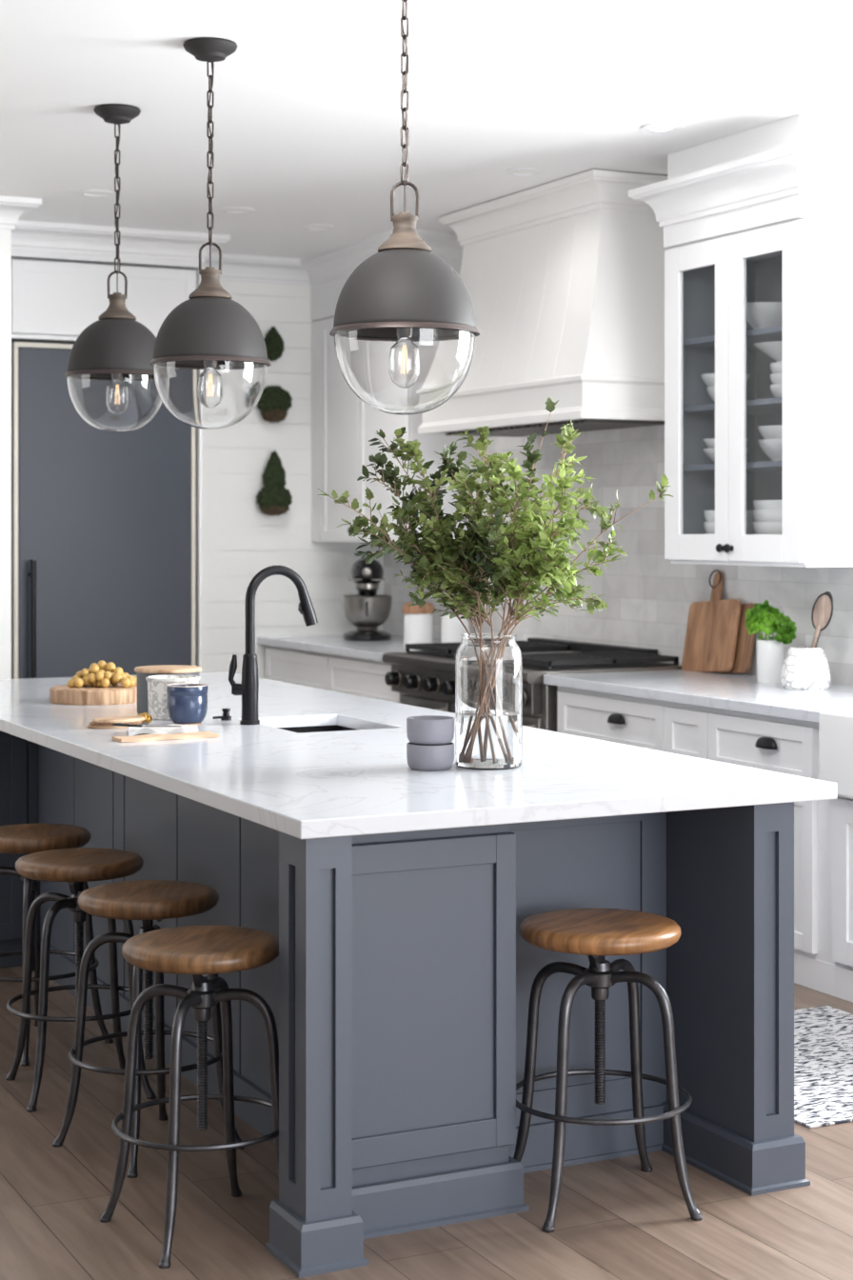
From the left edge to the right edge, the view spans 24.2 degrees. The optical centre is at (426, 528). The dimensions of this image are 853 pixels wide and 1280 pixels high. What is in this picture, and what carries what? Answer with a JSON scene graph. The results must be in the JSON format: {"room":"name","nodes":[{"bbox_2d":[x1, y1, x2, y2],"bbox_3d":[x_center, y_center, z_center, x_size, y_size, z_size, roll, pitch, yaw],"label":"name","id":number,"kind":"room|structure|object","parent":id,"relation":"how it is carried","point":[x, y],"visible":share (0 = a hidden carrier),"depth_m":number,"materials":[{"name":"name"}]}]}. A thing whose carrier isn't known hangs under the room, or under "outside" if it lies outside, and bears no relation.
{"room":"kitchen","nodes":[
{"label":"kitchen","id":0,"kind":"room"},
{"bbox_2d":[0,228,11,679],"bbox_3d":[-4.720,0.020,8.213,5.737,2.980,1.300,0,0,-26],"label":"wall","id":1,"kind":"structure","parent":0,"point":[5,234],"depth_m":8.89,"materials":[{"name":"white paint"}]},
{"bbox_2d":[11,250,201,672],"bbox_3d":[-1.781,0.025,10.029,1.139,2.970,0.640,0,0,-26],"label":"trim","id":2,"kind":"structure","parent":1,"relation":"attached to","point":[15,254],"depth_m":9.99,"materials":[{"name":"white paint"}]},
{"bbox_2d":[0,195,463,285],"bbox_3d":[-3.552,-1.405,8.731,8.090,0.130,1.410,0,0,-26],"label":"trim","id":3,"kind":"structure","parent":1,"relation":"attached to","point":[341,261],"depth_m":9.88,"materials":[{"name":"white paint"}]},
{"bbox_2d":[201,280,383,679],"bbox_3d":[-3.939,0.020,9.410,8.200,2.980,0.150,0,0,-26],"label":"wall","id":4,"kind":"structure","parent":0,"point":[239,540],"depth_m":10.85,"materials":[{"name":"white paint"}]},
{"bbox_2d":[256,450,292,516],"bbox_3d":[-0.829,-0.250,10.798,0.207,0.361,0.130,0,0,-26],"label":"wall planter","id":5,"kind":"object","parent":4,"relation":"attached to","point":[273,499],"visible":1,"depth_m":10.76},
{"bbox_2d":[263,325,284,360],"bbox_3d":[-0.833,-1.005,10.802,0.131,0.191,0.105,0,0,-26],"label":"wall planter","id":6,"kind":"object","parent":4,"relation":"attached to","point":[274,342],"visible":0.86,"depth_m":10.77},
{"bbox_2d":[257,385,292,422],"bbox_3d":[-0.828,-0.678,10.799,0.209,0.207,0.131,0,0,-26],"label":"wall planter","id":7,"kind":"object","parent":4,"relation":"attached to","point":[274,403],"visible":0.97,"depth_m":10.75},
{"bbox_2d":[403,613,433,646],"bbox_3d":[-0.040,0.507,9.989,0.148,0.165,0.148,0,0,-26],"label":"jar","id":8,"kind":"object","parent":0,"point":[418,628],"depth_m":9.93,"materials":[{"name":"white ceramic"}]},
{"bbox_2d":[0,0,852,259],"bbox_3d":[-0.993,-1.520,3.700,8.400,0.100,13.100,0,0,-26],"label":"ceiling","id":9,"kind":"structure","parent":0,"point":[307,111],"depth_m":6.77,"materials":[{"name":"white paint"}]},
{"bbox_2d":[77,189,113,197],"bbox_3d":[-1.448,-1.466,8.687,0.156,0.007,0.156,0,0,-26],"label":"recessed light","id":10,"kind":"object","parent":9,"relation":"in","point":[88,192],"visible":1,"depth_m":8.68,"materials":[{"name":"white paint"}]},
{"bbox_2d":[64,103,161,433],"bbox_3d":[-1.082,-0.902,6.949,0.366,1.134,0.366,0,0,-7],"label":"pendant lamp","id":11,"kind":"object","parent":9,"relation":"hanging from","point":[110,374],"visible":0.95,"depth_m":6.83,"materials":[{"name":"grey metal"}]},
{"bbox_2d":[149,37,271,429],"bbox_3d":[-0.655,-0.885,6.020,0.366,1.168,0.366,0,0,-7],"label":"pendant lamp","id":12,"kind":"object","parent":9,"relation":"hanging from","point":[210,363],"visible":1,"depth_m":5.91,"materials":[{"name":"grey metal"}]},
{"bbox_2d":[220,206,254,213],"bbox_3d":[-0.870,-1.466,9.153,0.156,0.007,0.156,0,0,-26],"label":"recessed light","id":13,"kind":"object","parent":9,"relation":"in","point":[235,210],"visible":1,"depth_m":9.14,"materials":[{"name":"white paint"}]},
{"bbox_2d":[302,224,335,230],"bbox_3d":[-0.524,-1.466,9.671,0.156,0.007,0.156,0,0,-26],"label":"recessed light","id":14,"kind":"object","parent":9,"relation":"in","point":[308,227],"visible":1,"depth_m":9.66,"materials":[{"name":"white paint"}]},
{"bbox_2d":[329,0,479,415],"bbox_3d":[-0.053,-0.873,4.820,0.366,1.193,0.366,0,0,44],"label":"pendant lamp","id":15,"kind":"object","parent":9,"relation":"hanging from","point":[405,330],"visible":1,"depth_m":4.70,"materials":[{"name":"grey metal"}]},
{"bbox_2d":[505,168,543,176],"bbox_3d":[0.404,-1.466,8.172,0.156,0.007,0.156,0,0,-26],"label":"recessed light","id":16,"kind":"object","parent":9,"relation":"in","point":[515,171],"visible":1,"depth_m":8.17,"materials":[{"name":"white paint"}]},
{"bbox_2d":[641,122,684,132],"bbox_3d":[0.864,-1.466,7.268,0.156,0.007,0.156,0,0,-26],"label":"recessed light","id":17,"kind":"object","parent":9,"relation":"in","point":[657,127],"visible":1,"depth_m":7.25,"materials":[{"name":"white paint"}]},
{"bbox_2d":[0,965,852,1279],"bbox_3d":[-0.993,1.560,3.700,8.400,0.100,13.100,0,0,-26],"label":"floor","id":18,"kind":"structure","parent":0,"point":[615,1220],"depth_m":4.39,"materials":[{"name":"brown wood"}]},
{"bbox_2d":[0,823,113,1066],"bbox_3d":[-1.155,1.198,5.813,0.386,0.625,0.386,0,0,-45],"label":"bar stool","id":19,"kind":"object","parent":18,"relation":"on","point":[19,838],"visible":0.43,"depth_m":5.79,"materials":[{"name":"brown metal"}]},
{"bbox_2d":[5,847,156,1112],"bbox_3d":[-0.936,1.198,5.358,0.386,0.625,0.386,0,0,-15],"label":"bar stool","id":20,"kind":"object","parent":18,"relation":"on","point":[76,866],"visible":0.74,"depth_m":5.31,"materials":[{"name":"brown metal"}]},
{"bbox_2d":[11,339,196,679],"bbox_3d":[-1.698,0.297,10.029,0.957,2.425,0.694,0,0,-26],"label":"door","id":21,"kind":"structure","parent":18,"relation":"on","point":[104,523],"depth_m":9.74,"materials":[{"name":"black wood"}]},
{"bbox_2d":[11,259,196,341],"bbox_3d":[-1.714,-1.111,10.062,0.957,0.387,0.640,0,0,-26],"label":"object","id":22,"kind":"object","parent":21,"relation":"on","point":[51,300],"visible":0.51,"depth_m":9.72,"materials":[{"name":"white paint"}]},
{"bbox_2d":[52,880,244,1178],"bbox_3d":[-0.679,1.198,4.854,0.386,0.625,0.386,0,0,43],"label":"bar stool","id":23,"kind":"object","parent":18,"relation":"on","point":[147,901],"visible":0.66,"depth_m":4.84,"materials":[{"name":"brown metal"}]},
{"bbox_2d":[99,925,279,1268],"bbox_3d":[-0.483,1.198,4.282,0.386,0.625,0.386,0,0,-38],"label":"bar stool","id":24,"kind":"object","parent":18,"relation":"on","point":[199,951],"visible":0.91,"depth_m":4.25,"materials":[{"name":"brown wood"}]},
{"bbox_2d":[265,645,399,702],"bbox_3d":[-0.181,1.069,10.223,0.724,0.881,1.725,0,0,-26],"label":"base cabinet","id":25,"kind":"object","parent":18,"relation":"on","point":[339,673],"visible":0.16,"depth_m":10.02,"materials":[{"name":"white paint"}]},
{"bbox_2d":[257,634,440,660],"bbox_3d":[-0.195,0.609,10.213,0.761,0.038,1.738,0,0,-26],"label":"countertop","id":26,"kind":"structure","parent":25,"relation":"on","point":[336,645],"depth_m":10.20,"materials":[{"name":"white stone"}]},
{"bbox_2d":[341,557,392,640],"bbox_3d":[-0.315,0.371,10.538,0.274,0.437,0.397,0,0,-1],"label":"stand mixer","id":27,"kind":"object","parent":26,"relation":"on","point":[367,610],"visible":0.94,"depth_m":10.43,"materials":[{"name":"black"}]},
{"bbox_2d":[341,594,392,630],"bbox_3d":[-0.315,0.445,10.507,0.274,0.181,0.274,0,0,-1],"label":"mixing bowl","id":28,"kind":"object","parent":27,"relation":"on","point":[364,611],"depth_m":10.41,"materials":[{"name":"metal"}]},
{"bbox_2d":[401,601,435,646],"bbox_3d":[-0.040,0.477,9.989,0.166,0.225,0.166,0,0,-26],"label":"canister","id":29,"kind":"object","parent":26,"relation":"on","point":[418,623],"visible":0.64,"depth_m":9.93,"materials":[{"name":"white ceramic"}]},
{"bbox_2d":[440,610,469,642],"bbox_3d":[0.143,0.498,9.845,0.140,0.184,0.140,0,0,-26],"label":"canister","id":30,"kind":"object","parent":26,"relation":"on","point":[451,630],"visible":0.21,"depth_m":9.78,"materials":[{"name":"white ceramic"}]},
{"bbox_2d":[0,730,810,1278],"bbox_3d":[-0.567,1.070,6.057,1.272,0.880,3.956,0,0,-26],"label":"kitchen island","id":31,"kind":"object","parent":18,"relation":"on","point":[397,990],"visible":0.57,"depth_m":4.57,"materials":[{"name":"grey wood"}]},
{"bbox_2d":[0,671,838,839],"bbox_3d":[-0.539,0.609,6.102,1.350,0.038,4.000,0,0,-26],"label":"island countertop","id":32,"kind":"structure","parent":31,"relation":"on","point":[360,782],"depth_m":4.82,"materials":[{"name":"white stone"}]},
{"bbox_2d":[49,683,136,705],"bbox_3d":[-1.127,0.565,6.781,0.314,0.050,0.314,0,0,-26],"label":"serving board","id":33,"kind":"object","parent":32,"relation":"on","point":[62,694],"visible":0.7,"depth_m":6.65,"materials":[{"name":"beige wood"}]},
{"bbox_2d":[67,660,136,687],"bbox_3d":[-1.105,0.496,6.781,0.232,0.090,0.131,0,0,-1],"label":"grape bunch","id":34,"kind":"object","parent":33,"relation":"on","point":[101,674],"visible":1,"depth_m":6.75,"materials":[{"name":"yellow plant"}]},
{"bbox_2d":[87,723,129,728],"bbox_3d":[-0.933,0.586,5.906,0.152,0.009,0.119,0,0,-9],"label":"wooden trivet","id":35,"kind":"object","parent":32,"relation":"on","point":[89,725],"visible":0.49,"depth_m":5.85,"materials":[{"name":"brown wood"}]},
{"bbox_2d":[89,720,142,725],"bbox_3d":[-0.923,0.576,5.904,0.160,0.009,0.119,0,0,-24],"label":"wooden trivet","id":36,"kind":"object","parent":35,"relation":"on","point":[92,723],"visible":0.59,"depth_m":5.86,"materials":[{"name":"brown wood"}]},
{"bbox_2d":[92,716,145,722],"bbox_3d":[-0.913,0.567,5.903,0.167,0.009,0.119,0,0,-38],"label":"wooden trivet","id":37,"kind":"object","parent":36,"relation":"on","point":[110,719],"visible":0.99,"depth_m":5.87,"materials":[{"name":"brown wood"}]},
{"bbox_2d":[138,712,152,723],"bbox_3d":[-0.847,0.570,5.982,0.045,0.033,0.044,0,0,-26],"label":"ornament","id":38,"kind":"object","parent":32,"relation":"on","point":[149,718],"visible":0.84,"depth_m":5.97,"materials":[{"name":"brown metal"}]},
{"bbox_2d":[126,723,199,736],"bbox_3d":[-0.760,0.579,5.715,0.200,0.022,0.108,0,0,-12],"label":"linen cloth","id":39,"kind":"object","parent":32,"relation":"on","point":[131,730],"visible":0.84,"depth_m":5.67,"materials":[{"name":"white fabric"}]},
{"bbox_2d":[113,722,180,727],"bbox_3d":[-0.795,0.558,5.644,0.194,0.010,0.035,0,0,4],"label":"butter knife","id":40,"kind":"object","parent":39,"relation":"on","point":[114,724],"visible":1,"depth_m":5.64,"materials":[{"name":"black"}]},
{"bbox_2d":[111,731,219,741],"bbox_3d":[-0.732,0.584,5.576,0.290,0.011,0.083,0,0,-30],"label":"folded napkin","id":41,"kind":"object","parent":32,"relation":"on","point":[194,734],"visible":1,"depth_m":5.56,"materials":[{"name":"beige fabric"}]},
{"bbox_2d":[134,664,201,713],"bbox_3d":[-0.830,0.517,6.373,0.216,0.145,0.216,0,0,-26],"label":"canister","id":42,"kind":"object","parent":32,"relation":"on","point":[142,702],"visible":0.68,"depth_m":6.30,"materials":[{"name":"grey ceramic"}]},
{"bbox_2d":[145,674,199,720],"bbox_3d":[-0.788,0.525,6.174,0.168,0.130,0.168,0,0,-26],"label":"pot","id":43,"kind":"object","parent":32,"relation":"on","point":[157,694],"visible":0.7,"depth_m":6.11,"materials":[{"name":"ceramic"}]},
{"bbox_2d":[173,721,201,725],"bbox_3d":[-0.722,0.588,5.994,0.086,0.004,0.086,0,0,-26],"label":"coaster","id":44,"kind":"object","parent":32,"relation":"on","point":[201,722],"visible":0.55,"depth_m":5.96,"materials":[{"name":"brown wood"}]},
{"bbox_2d":[166,682,208,723],"bbox_3d":[-0.722,0.529,5.994,0.125,0.114,0.125,0,0,-26],"label":"cup","id":45,"kind":"object","parent":44,"relation":"on","point":[187,703],"visible":1,"depth_m":5.95,"materials":[{"name":"ceramic"}]},
{"bbox_2d":[212,708,231,720],"bbox_3d":[-0.628,0.572,6.113,0.057,0.037,0.032,0,0,-26],"label":"soap dispenser","id":46,"kind":"object","parent":32,"relation":"on","point":[226,716],"visible":1,"depth_m":6.11,"materials":[{"name":"black metal"}]},
{"bbox_2d":[228,565,318,724],"bbox_3d":[-0.462,0.351,6.032,0.282,0.479,0.066,0,0,-26],"label":"faucet","id":47,"kind":"object","parent":32,"relation":"on","point":[249,688],"visible":1,"depth_m":5.98,"materials":[{"name":"black metal"}]},
{"bbox_2d":[278,724,358,733],"bbox_3d":[-0.327,0.730,6.029,0.359,0.212,0.504,0,0,-26],"label":"island sink","id":48,"kind":"object","parent":32,"relation":"in","point":[330,728],"visible":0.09,"depth_m":6.27,"materials":[{"name":"grey metal"}]},
{"bbox_2d":[406,741,454,771],"bbox_3d":[0.010,0.559,4.880,0.117,0.062,0.117,0,0,-26],"label":"bowl","id":49,"kind":"object","parent":32,"relation":"on","point":[419,757],"visible":0.93,"depth_m":4.83,"materials":[{"name":"grey ceramic"}]},
{"bbox_2d":[406,715,454,744],"bbox_3d":[0.010,0.496,4.880,0.117,0.062,0.117,0,0,-26],"label":"bowl","id":50,"kind":"object","parent":49,"relation":"on","point":[422,730],"visible":1,"depth_m":4.83,"materials":[{"name":"grey ceramic"}]},
{"bbox_2d":[455,633,522,770],"bbox_3d":[0.155,0.426,4.930,0.167,0.327,0.167,0,0,-26],"label":"glass vase","id":51,"kind":"object","parent":32,"relation":"on","point":[489,669],"visible":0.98,"depth_m":4.86,"materials":[{"name":"clear glass"}]},
{"bbox_2d":[317,486,470,635],"bbox_3d":[-0.045,0.236,4.900,0.442,0.677,0.194,0,0,10],"label":"leafy branch","id":52,"kind":"object","parent":51,"relation":"in","point":[359,522],"visible":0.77,"depth_m":4.93,"materials":[{"name":"green plant"}]},
{"bbox_2d":[357,426,480,636],"bbox_3d":[0.026,0.160,4.947,0.376,0.829,0.202,0,0,5],"label":"leafy branch","id":53,"kind":"object","parent":51,"relation":"in","point":[389,475],"visible":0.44,"depth_m":4.94,"materials":[{"name":"green plant"}]},
{"bbox_2d":[354,440,505,626],"bbox_3d":[0.019,0.177,5.037,0.403,0.796,0.226,0,0,14],"label":"leafy branch","id":54,"kind":"object","parent":51,"relation":"in","point":[448,463],"visible":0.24,"depth_m":5.01,"materials":[{"name":"green plant"}]},
{"bbox_2d":[380,428,489,636],"bbox_3d":[0.043,0.166,4.862,0.352,0.815,0.180,0,0,-26],"label":"leafy branch","id":55,"kind":"object","parent":51,"relation":"in","point":[424,574],"visible":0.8,"depth_m":4.84,"materials":[{"name":"green plant"}]},
{"bbox_2d":[415,426,515,636],"bbox_3d":[0.115,0.163,4.839,0.208,0.825,0.279,0,0,39],"label":"leafy branch","id":56,"kind":"object","parent":51,"relation":"in","point":[461,541],"visible":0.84,"depth_m":4.82,"materials":[{"name":"green plant"}]},
{"bbox_2d":[410,507,539,636],"bbox_3d":[0.179,0.262,4.907,0.336,0.622,0.432,0,0,-26],"label":"leafy branch","id":57,"kind":"object","parent":51,"relation":"in","point":[480,556],"visible":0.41,"depth_m":4.77,"materials":[{"name":"green plant"}]},
{"bbox_2d":[498,397,559,634],"bbox_3d":[0.226,0.123,4.923,0.151,0.904,0.206,0,0,38],"label":"leafy branch","id":58,"kind":"object","parent":51,"relation":"in","point":[535,456],"visible":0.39,"depth_m":4.93,"materials":[{"name":"green plant"}]},
{"bbox_2d":[472,452,595,636],"bbox_3d":[0.264,0.194,4.840,0.278,0.759,0.274,0,0,-26],"label":"leafy branch","id":59,"kind":"object","parent":51,"relation":"in","point":[553,565],"visible":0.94,"depth_m":4.82,"materials":[{"name":"green plant"}]},
{"bbox_2d":[472,420,607,635],"bbox_3d":[0.282,0.149,5.011,0.351,0.852,0.288,0,0,6],"label":"leafy branch","id":60,"kind":"object","parent":51,"relation":"in","point":[569,434],"visible":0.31,"depth_m":5.01,"materials":[{"name":"green plant"}]},
{"bbox_2d":[502,500,607,635],"bbox_3d":[0.266,0.245,5.026,0.362,0.660,0.207,0,0,-11],"label":"leafy branch","id":61,"kind":"object","parent":51,"relation":"in","point":[599,604],"visible":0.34,"depth_m":4.99,"materials":[{"name":"green plant"}]},
{"bbox_2d":[498,488,625,636],"bbox_3d":[0.307,0.239,4.890,0.322,0.672,0.285,0,0,-26],"label":"leafy branch","id":62,"kind":"object","parent":51,"relation":"in","point":[557,527],"visible":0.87,"depth_m":4.86,"materials":[{"name":"green plant"}]},
{"bbox_2d":[497,474,673,636],"bbox_3d":[0.359,0.219,4.949,0.517,0.711,0.106,0,0,0],"label":"leafy branch","id":63,"kind":"object","parent":51,"relation":"in","point":[605,524],"visible":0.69,"depth_m":4.95,"materials":[{"name":"green plant"}]},
{"bbox_2d":[382,638,681,731],"bbox_3d":[0.466,0.978,8.787,0.839,0.905,1.373,0,0,-26],"label":"range","id":64,"kind":"object","parent":18,"relation":"on","point":[424,677],"visible":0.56,"depth_m":8.65,"materials":[{"name":"metal"}]},
{"bbox_2d":[405,652,681,674],"bbox_3d":[0.511,0.586,8.810,0.738,0.019,1.373,0,0,-26],"label":"cooktop","id":65,"kind":"object","parent":64,"relation":"in","point":[570,668],"depth_m":8.23,"materials":[{"name":"metal"}]},
{"bbox_2d":[513,907,702,1232],"bbox_3d":[0.391,1.198,4.473,0.410,0.625,0.410,0,0,-16],"label":"bar stool","id":66,"kind":"object","parent":18,"relation":"on","point":[596,933],"visible":0.97,"depth_m":4.41,"materials":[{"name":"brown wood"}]},
{"bbox_2d":[557,686,839,996],"bbox_3d":[1.220,1.069,7.360,0.761,0.881,1.780,0,0,-26],"label":"base cabinet","id":67,"kind":"object","parent":18,"relation":"on","point":[758,741],"visible":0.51,"depth_m":6.72,"materials":[{"name":"white paint"}]},
{"bbox_2d":[543,669,852,722],"bbox_3d":[1.460,0.609,6.879,0.761,0.038,2.915,0,0,-26],"label":"countertop","id":68,"kind":"structure","parent":67,"relation":"on","point":[741,692],"depth_m":7.29,"materials":[{"name":"white stone"}]},
{"bbox_2d":[681,569,740,672],"bbox_3d":[1.181,0.385,8.175,0.103,0.430,0.362,0,0,-27],"label":"cutting board","id":69,"kind":"object","parent":68,"relation":"on","point":[712,627],"visible":0.97,"depth_m":8.16,"materials":[{"name":"brown wood"}]},
{"bbox_2d":[716,602,755,673],"bbox_3d":[1.241,0.450,8.098,0.075,0.298,0.316,0,0,-27],"label":"cutting board","id":70,"kind":"object","parent":68,"relation":"on","point":[745,644],"visible":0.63,"depth_m":8.00,"materials":[{"name":"brown wood"}]},
{"bbox_2d":[745,599,797,683],"bbox_3d":[1.313,0.430,7.599,0.186,0.319,0.225,0,0,-26],"label":"herb pot","id":71,"kind":"object","parent":68,"relation":"on","point":[770,620],"visible":0.99,"depth_m":7.55,"materials":[{"name":"white ceramic"}]},
{"bbox_2d":[780,646,830,690],"bbox_3d":[1.399,0.514,7.326,0.184,0.152,0.179,0,0,-26],"label":"utensil crock","id":72,"kind":"object","parent":68,"relation":"on","point":[804,668],"visible":0.99,"depth_m":7.26,"materials":[{"name":"ceramic"}]},
{"bbox_2d":[810,591,833,648],"bbox_3d":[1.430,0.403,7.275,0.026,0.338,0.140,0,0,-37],"label":"wooden spoon","id":73,"kind":"object","parent":72,"relation":"in","point":[823,607],"visible":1,"depth_m":7.25,"materials":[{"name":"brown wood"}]},
{"bbox_2d":[819,709,852,799],"bbox_3d":[1.720,0.719,6.051,0.550,0.268,0.980,0,0,-26],"label":"sink","id":74,"kind":"object","parent":68,"relation":"in","point":[835,727],"visible":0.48,"depth_m":6.28,"materials":[{"name":"white ceramic"}]},
{"bbox_2d":[794,1005,852,1128],"bbox_3d":[1.115,1.506,5.628,0.830,0.008,1.000,0,0,-26],"label":"woven rug","id":75,"kind":"object","parent":18,"relation":"on","point":[823,1035],"visible":0.47,"depth_m":5.54,"materials":[{"name":"white fabric"}]},
{"bbox_2d":[832,796,852,1002],"bbox_3d":[1.861,1.183,6.067,0.763,0.655,1.104,0,0,-26],"label":"base cabinet","id":76,"kind":"object","parent":18,"relation":"on","point":[842,807],"visible":0.92,"depth_m":6.35,"materials":[{"name":"white paint"}]},
{"bbox_2d":[383,424,852,685],"bbox_3d":[0.897,-0.100,8.880,0.008,1.380,5.100,0,0,-26],"label":"wall","id":77,"kind":"structure","parent":0,"point":[649,598],"depth_m":8.81,"materials":[{"name":"tile"}]},
{"bbox_2d":[311,260,486,543],"bbox_3d":[-0.178,-0.697,10.503,0.472,1.543,1.233,0,0,-26],"label":"upper cabinet","id":78,"kind":"object","parent":77,"relation":"attached to","point":[343,425],"visible":0.37,"depth_m":10.60,"materials":[{"name":"white paint"}]},
{"bbox_2d":[418,169,669,437],"bbox_3d":[0.576,-0.951,8.810,0.635,1.029,1.492,0,0,-26],"label":"range hood","id":79,"kind":"object","parent":77,"relation":"attached to","point":[564,279],"visible":0.88,"depth_m":8.35,"materials":[{"name":"white paint"}]},
{"bbox_2d":[628,114,852,567],"bbox_3d":[1.280,-0.666,7.490,0.547,1.606,1.072,0,0,-26],"label":"upper cabinet","id":80,"kind":"object","parent":77,"relation":"attached to","point":[762,213],"visible":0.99,"depth_m":7.32,"materials":[{"name":"white paint"}]},
{"bbox_2d":[706,386,715,401],"bbox_3d":[1.172,-0.515,7.783,0.150,0.075,0.150,0,0,-26],"label":"bowl","id":81,"kind":"object","parent":80,"relation":"on","point":[710,390],"visible":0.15,"depth_m":7.75,"materials":[{"name":"white ceramic"}]},
{"bbox_2d":[700,373,750,386],"bbox_3d":[1.172,-0.565,7.783,0.194,0.075,0.194,0,0,-26],"label":"bowl","id":82,"kind":"object","parent":81,"relation":"on","point":[709,379],"visible":0.3,"depth_m":7.74,"materials":[{"name":"white ceramic"}]},
{"bbox_2d":[702,447,748,462],"bbox_3d":[1.172,-0.280,7.783,0.176,0.065,0.176,0,0,-26],"label":"bowl","id":83,"kind":"object","parent":80,"relation":"on","point":[710,452],"visible":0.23,"depth_m":7.75,"materials":[{"name":"white ceramic"}]},
{"bbox_2d":[702,438,748,448],"bbox_3d":[1.172,-0.318,7.783,0.176,0.065,0.176,0,0,-26],"label":"bowl","id":84,"kind":"object","parent":83,"relation":"on","point":[710,442],"visible":0.19,"depth_m":7.74,"materials":[{"name":"white ceramic"}]},
{"bbox_2d":[683,324,782,350],"bbox_3d":[1.335,-0.726,7.517,0.374,0.022,0.815,0,0,-26],"label":"shelf","id":85,"kind":"object","parent":80,"relation":"attached to","point":[691,342],"depth_m":7.60,"materials":[{"name":"grey wood"}]},
{"bbox_2d":[683,397,782,415],"bbox_3d":[1.335,-0.466,7.517,0.374,0.022,0.815,0,0,-26],"label":"shelf","id":86,"kind":"object","parent":80,"relation":"attached to","point":[767,406],"depth_m":7.66,"materials":[{"name":"grey wood"}]},
{"bbox_2d":[683,460,782,472],"bbox_3d":[1.335,-0.236,7.517,0.374,0.022,0.815,0,0,-26],"label":"shelf","id":87,"kind":"object","parent":80,"relation":"attached to","point":[690,466],"depth_m":7.63,"materials":[{"name":"grey wood"}]},
{"bbox_2d":[746,301,782,329],"bbox_3d":[1.310,-0.802,7.572,0.239,0.119,0.239,0,0,-13],"label":"bowl","id":88,"kind":"object","parent":80,"relation":"on","point":[759,314],"visible":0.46,"depth_m":7.49,"materials":[{"name":"white ceramic"}]},
{"bbox_2d":[758,439,782,460],"bbox_3d":[1.339,-0.290,7.447,0.190,0.085,0.190,0,0,-26],"label":"bowl","id":89,"kind":"object","parent":80,"relation":"on","point":[772,448],"visible":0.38,"depth_m":7.39,"materials":[{"name":"white ceramic"}]},
{"bbox_2d":[758,425,782,439],"bbox_3d":[1.339,-0.340,7.447,0.190,0.085,0.190,0,0,-26],"label":"bowl","id":90,"kind":"object","parent":89,"relation":"on","point":[767,431],"visible":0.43,"depth_m":7.38,"materials":[{"name":"white ceramic"}]},
{"bbox_2d":[770,383,782,397],"bbox_3d":[1.348,-0.507,7.429,0.124,0.060,0.124,0,0,-26],"label":"bowl","id":91,"kind":"object","parent":80,"relation":"on","point":[776,390],"visible":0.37,"depth_m":7.39,"materials":[{"name":"white ceramic"}]},
{"bbox_2d":[770,373,782,383],"bbox_3d":[1.348,-0.547,7.429,0.124,0.060,0.124,0,0,-26],"label":"bowl","id":92,"kind":"object","parent":91,"relation":"on","point":[776,378],"visible":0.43,"depth_m":7.39,"materials":[{"name":"white ceramic"}]},
{"bbox_2d":[770,361,782,373],"bbox_3d":[1.348,-0.588,7.429,0.124,0.060,0.124,0,0,-26],"label":"bowl","id":93,"kind":"object","parent":92,"relation":"on","point":[776,368],"visible":0.29,"depth_m":7.39,"materials":[{"name":"white ceramic"}]},
{"bbox_2d":[754,340,782,362],"bbox_3d":[1.346,-0.654,7.434,0.240,0.072,0.240,0,0,-26],"label":"bowl","id":94,"kind":"object","parent":93,"relation":"on","point":[773,350],"visible":0.41,"depth_m":7.38,"materials":[{"name":"white ceramic"}]},
{"bbox_3d":[1.192,0.057,7.743,0.220,0.075,0.220,0,0,-26],"label":"bowl","id":95,"kind":"object","parent":80,"relation":"on","visible":0},
{"bbox_2d":[703,521,756,533],"bbox_3d":[1.192,0.012,7.743,0.220,0.075,0.220,0,0,-26],"label":"bowl","id":96,"kind":"object","parent":95,"relation":"on","point":[710,527],"visible":0.2,"depth_m":7.68,"materials":[{"name":"white ceramic"}]},
{"bbox_2d":[703,510,756,521],"bbox_3d":[1.192,-0.033,7.743,0.220,0.075,0.220,0,0,-26],"label":"bowl","id":97,"kind":"object","parent":96,"relation":"on","point":[710,515],"visible":0.3,"depth_m":7.68,"materials":[{"name":"white ceramic"}]},
{"bbox_3d":[1.341,0.057,7.443,0.230,0.075,0.230,0,0,-26],"label":"bowl","id":98,"kind":"object","parent":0,"visible":0},
{"bbox_2d":[753,521,782,534],"bbox_3d":[1.341,0.012,7.443,0.230,0.075,0.230,0,0,-26],"label":"bowl","id":99,"kind":"object","parent":98,"relation":"on","point":[762,528],"visible":0.33,"depth_m":7.36,"materials":[{"name":"white ceramic"}]},
{"bbox_2d":[753,509,782,521],"bbox_3d":[1.341,-0.033,7.443,0.230,0.075,0.230,0,0,-26],"label":"bowl","id":100,"kind":"object","parent":99,"relation":"on","point":[760,515],"visible":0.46,"depth_m":7.36,"materials":[{"name":"white ceramic"}]},
{"bbox_2d":[753,500,782,509],"bbox_3d":[1.341,-0.068,7.443,0.230,0.075,0.230,0,0,-26],"label":"bowl","id":101,"kind":"object","parent":100,"relation":"on","point":[758,504],"visible":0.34,"depth_m":7.36,"materials":[{"name":"white ceramic"}]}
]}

